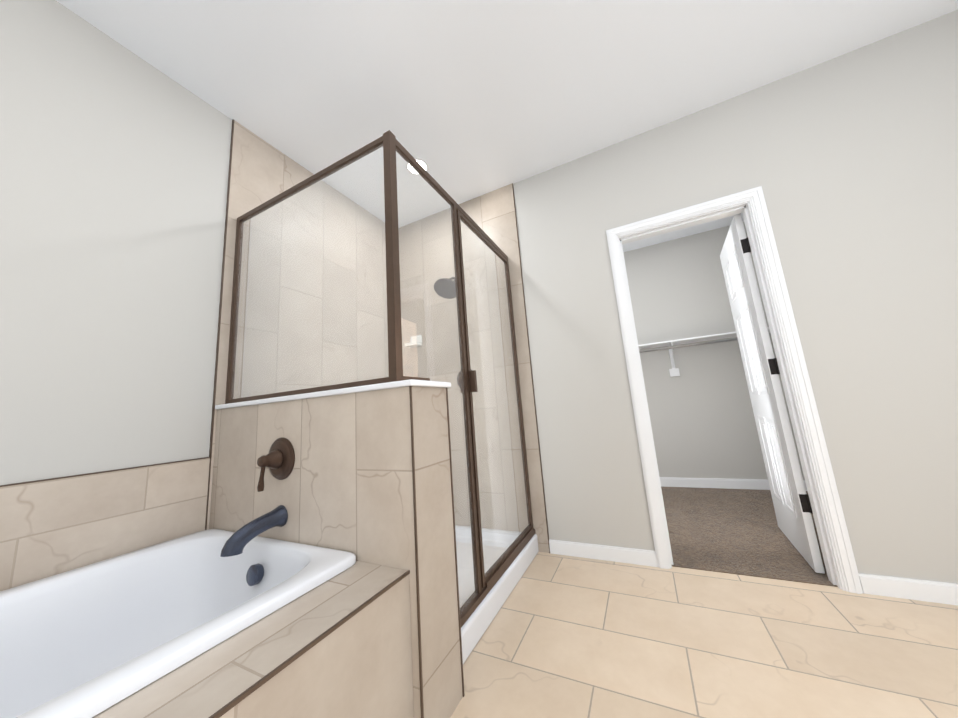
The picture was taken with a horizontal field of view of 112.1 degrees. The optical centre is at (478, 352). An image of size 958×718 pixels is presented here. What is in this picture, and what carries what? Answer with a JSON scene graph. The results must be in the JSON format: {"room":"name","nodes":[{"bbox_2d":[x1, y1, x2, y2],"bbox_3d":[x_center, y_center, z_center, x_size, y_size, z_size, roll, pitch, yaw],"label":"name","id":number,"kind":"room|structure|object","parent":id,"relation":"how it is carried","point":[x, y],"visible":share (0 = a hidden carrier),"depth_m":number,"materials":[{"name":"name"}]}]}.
{"room":"bathroom","nodes":[
{"label":"bathroom","id":0,"kind":"room"},
{"bbox_2d":[0,0,231,484],"bbox_3d":[-1.043,0.085,2.397,0.120,2.740,5.240,-9,-11,25],"label":"wall","id":1,"kind":"structure","parent":0,"point":[114,162],"depth_m":1.34,"materials":[{"name":"grey paint"}]},
{"bbox_2d":[0,457,209,591],"bbox_3d":[-1.672,0.570,0.782,0.010,0.348,1.694,-9,-11,25],"label":"tile backsplash","id":2,"kind":"structure","parent":1,"relation":"attached to","point":[52,526],"depth_m":1.22,"materials":[{"name":"beige tile"}]},
{"bbox_2d":[205,119,388,529],"bbox_3d":[-1.032,0.063,2.273,0.010,2.739,1.396,-9,-11,25],"label":"wall tile","id":3,"kind":"structure","parent":1,"relation":"attached to","point":[261,171],"depth_m":2.13,"materials":[{"name":"beige tile"}]},
{"bbox_2d":[56,0,957,251],"bbox_3d":[0.780,-1.615,1.713,4.440,0.100,5.240,-9,-11,25],"label":"ceiling","id":4,"kind":"structure","parent":0,"point":[466,100],"depth_m":1.70,"materials":[{"name":"white paint"}]},
{"bbox_2d":[406,158,428,174],"bbox_3d":[-0.451,-1.357,2.355,0.164,0.006,0.164,-9,-11,25],"label":"recessed light","id":5,"kind":"object","parent":4,"relation":"in","point":[423,164],"visible":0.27,"depth_m":2.34,"materials":[{"name":"white"}]},
{"bbox_2d":[450,552,957,717],"bbox_3d":[0.539,1.053,0.337,4.440,0.100,3.240,-9,-11,25],"label":"floor","id":6,"kind":"structure","parent":0,"point":[564,636],"depth_m":1.23,"materials":[{"name":"beige tile"}]},
{"bbox_2d":[92,561,413,717],"bbox_3d":[-1.106,0.896,0.461,1.182,0.488,1.708,-9,-11,25],"label":"bathtub surround","id":7,"kind":"object","parent":6,"relation":"on","point":[339,645],"visible":0.61,"depth_m":0.75,"materials":[{"name":"tile"}]},
{"bbox_2d":[0,529,355,717],"bbox_3d":[-1.185,0.851,0.522,0.945,0.425,1.677,-9,-11,25],"label":"bathtub","id":8,"kind":"object","parent":7,"relation":"in","point":[91,640],"visible":0.9,"depth_m":1.07,"materials":[{"name":"white plastic"}]},
{"bbox_2d":[246,563,263,585],"bbox_3d":[-0.835,0.826,1.203,0.068,0.070,0.038,-9,-11,25],"label":"overflow cover","id":9,"kind":"object","parent":8,"relation":"attached to","point":[255,574],"visible":1,"depth_m":1.19,"materials":[{"name":"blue metal"}]},
{"bbox_2d":[209,386,462,717],"bbox_3d":[-0.683,0.732,1.362,1.210,1.060,0.225,-9,-11,25],"label":"wall","id":10,"kind":"structure","parent":6,"relation":"on","point":[346,484],"depth_m":1.16,"materials":[{"name":"tile"}]},
{"bbox_2d":[220,505,287,556],"bbox_3d":[-0.842,0.663,1.206,0.082,0.120,0.208,-9,-11,25],"label":"tub spout","id":11,"kind":"object","parent":10,"relation":"attached to","point":[237,541],"visible":1,"depth_m":1.19,"materials":[{"name":"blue metal"}]},
{"bbox_2d":[257,437,294,491],"bbox_3d":[-0.842,0.446,1.302,0.170,0.195,0.092,-9,-11,25],"label":"tub valve","id":12,"kind":"object","parent":10,"relation":"attached to","point":[278,460],"visible":1,"depth_m":1.30,"materials":[{"name":"brown metal"}]},
{"bbox_2d":[215,379,450,408],"bbox_3d":[-0.713,0.200,1.455,1.224,0.022,0.257,-9,-11,25],"label":"cap","id":13,"kind":"object","parent":10,"relation":"on","point":[398,384],"visible":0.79,"depth_m":1.24,"materials":[{"name":"white stone"}]},
{"bbox_2d":[409,386,464,717],"bbox_3d":[-0.143,0.646,1.101,0.006,1.060,0.233,-9,-11,25],"label":"trim","id":14,"kind":"structure","parent":10,"relation":"attached to","point":[417,571],"depth_m":1.05,"materials":[{"name":"brown metal"}]},
{"bbox_2d":[455,525,538,663],"bbox_3d":[-0.172,1.254,1.810,0.703,0.115,1.153,-9,-11,25],"label":"shower pan","id":15,"kind":"object","parent":6,"relation":"on","point":[475,626],"visible":0.23,"depth_m":1.74,"materials":[{"name":"white plastic"}]},
{"bbox_2d":[225,130,534,626],"bbox_3d":[-0.485,0.226,1.998,1.156,2.014,1.352,-9,-11,25],"label":"glass enclosure","id":16,"kind":"object","parent":15,"relation":"on","point":[263,230],"visible":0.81,"depth_m":1.58,"materials":[{"name":"clear glass"}]},
{"bbox_2d":[623,222,804,479],"bbox_3d":[2.028,0.094,3.736,4.200,2.740,0.120,-9,-11,25],"label":"wall","id":17,"kind":"structure","parent":0,"point":[702,418],"depth_m":3.52,"materials":[{"name":"grey paint"}]},
{"bbox_2d":[638,327,770,376],"bbox_3d":[1.490,0.158,3.761,3.197,0.361,0.299,-9,-11,25],"label":"shelf","id":18,"kind":"object","parent":17,"relation":"attached to","point":[673,371],"visible":0.35,"depth_m":3.39,"materials":[{"name":"metal"}]},
{"bbox_2d":[660,477,806,490],"bbox_3d":[1.647,1.452,3.664,3.199,0.094,0.014,-9,-11,25],"label":"baseboard","id":19,"kind":"structure","parent":17,"relation":"attached to","point":[757,484],"depth_m":3.28,"materials":[{"name":"white wood"}]},
{"bbox_2d":[513,10,957,583],"bbox_3d":[1.177,-0.139,2.050,4.200,2.740,0.115,-9,-11,25],"label":"wall","id":20,"kind":"structure","parent":0,"point":[849,162],"depth_m":1.72,"materials":[{"name":"grey paint"}]},
{"bbox_2d":[398,183,549,552],"bbox_3d":[-0.175,0.063,2.633,1.230,2.739,0.010,-9,-11,25],"label":"wall tile","id":21,"kind":"structure","parent":20,"relation":"attached to","point":[492,214],"depth_m":2.55,"materials":[{"name":"beige tile"}]},
{"bbox_2d":[404,335,421,347],"bbox_3d":[-0.572,-0.108,2.798,0.120,0.100,0.094,-9,-11,25],"label":"soap dish","id":22,"kind":"object","parent":21,"relation":"attached to","point":[417,339],"depth_m":2.80,"materials":[{"name":"white ceramic"}]},
{"bbox_2d":[434,277,455,298],"bbox_3d":[-0.238,-0.551,2.590,0.206,0.219,0.274,-9,-11,25],"label":"shower head","id":23,"kind":"object","parent":21,"relation":"attached to","point":[444,295],"depth_m":2.53},
{"bbox_2d":[457,370,471,392],"bbox_3d":[-0.119,0.214,2.527,0.176,0.198,0.092,-9,-11,25],"label":"shower valve","id":24,"kind":"object","parent":21,"relation":"attached to","point":[459,376],"depth_m":2.58,"materials":[{"name":"brown metal"}]},
{"bbox_2d":[549,539,656,566],"bbox_3d":[0.749,1.237,2.004,0.626,0.082,0.012,-9,-11,25],"label":"baseboard","id":25,"kind":"structure","parent":20,"relation":"attached to","point":[576,549],"depth_m":1.99,"materials":[{"name":"white wood"}]},
{"bbox_2d":[606,186,862,593],"bbox_3d":[1.354,0.142,1.910,0.845,2.114,0.139,-9,-11,25],"label":"door frame","id":26,"kind":"structure","parent":20,"relation":"attached to","point":[847,570],"depth_m":1.81,"materials":[{"name":"white wood"}]},
{"bbox_2d":[720,214,824,573],"bbox_3d":[1.854,0.173,2.122,0.047,2.030,0.694,-10,-11,29],"label":"closet door","id":27,"kind":"structure","parent":20,"relation":"in","point":[791,504],"depth_m":1.97,"materials":[{"name":"white wood"}]},
{"bbox_2d":[858,573,957,604],"bbox_3d":[2.448,0.968,1.183,1.497,0.082,0.012,-9,-11,25],"label":"baseboard","id":28,"kind":"structure","parent":20,"relation":"attached to","point":[919,589],"depth_m":1.43,"materials":[{"name":"white wood"}]},
{"bbox_2d":[661,486,837,586],"bbox_3d":[1.710,1.372,2.659,4.440,0.104,2.000,-9,-11,25],"label":"floor","id":29,"kind":"structure","parent":0,"point":[733,531],"depth_m":2.18,"materials":[{"name":"brown carpet"}]}
]}

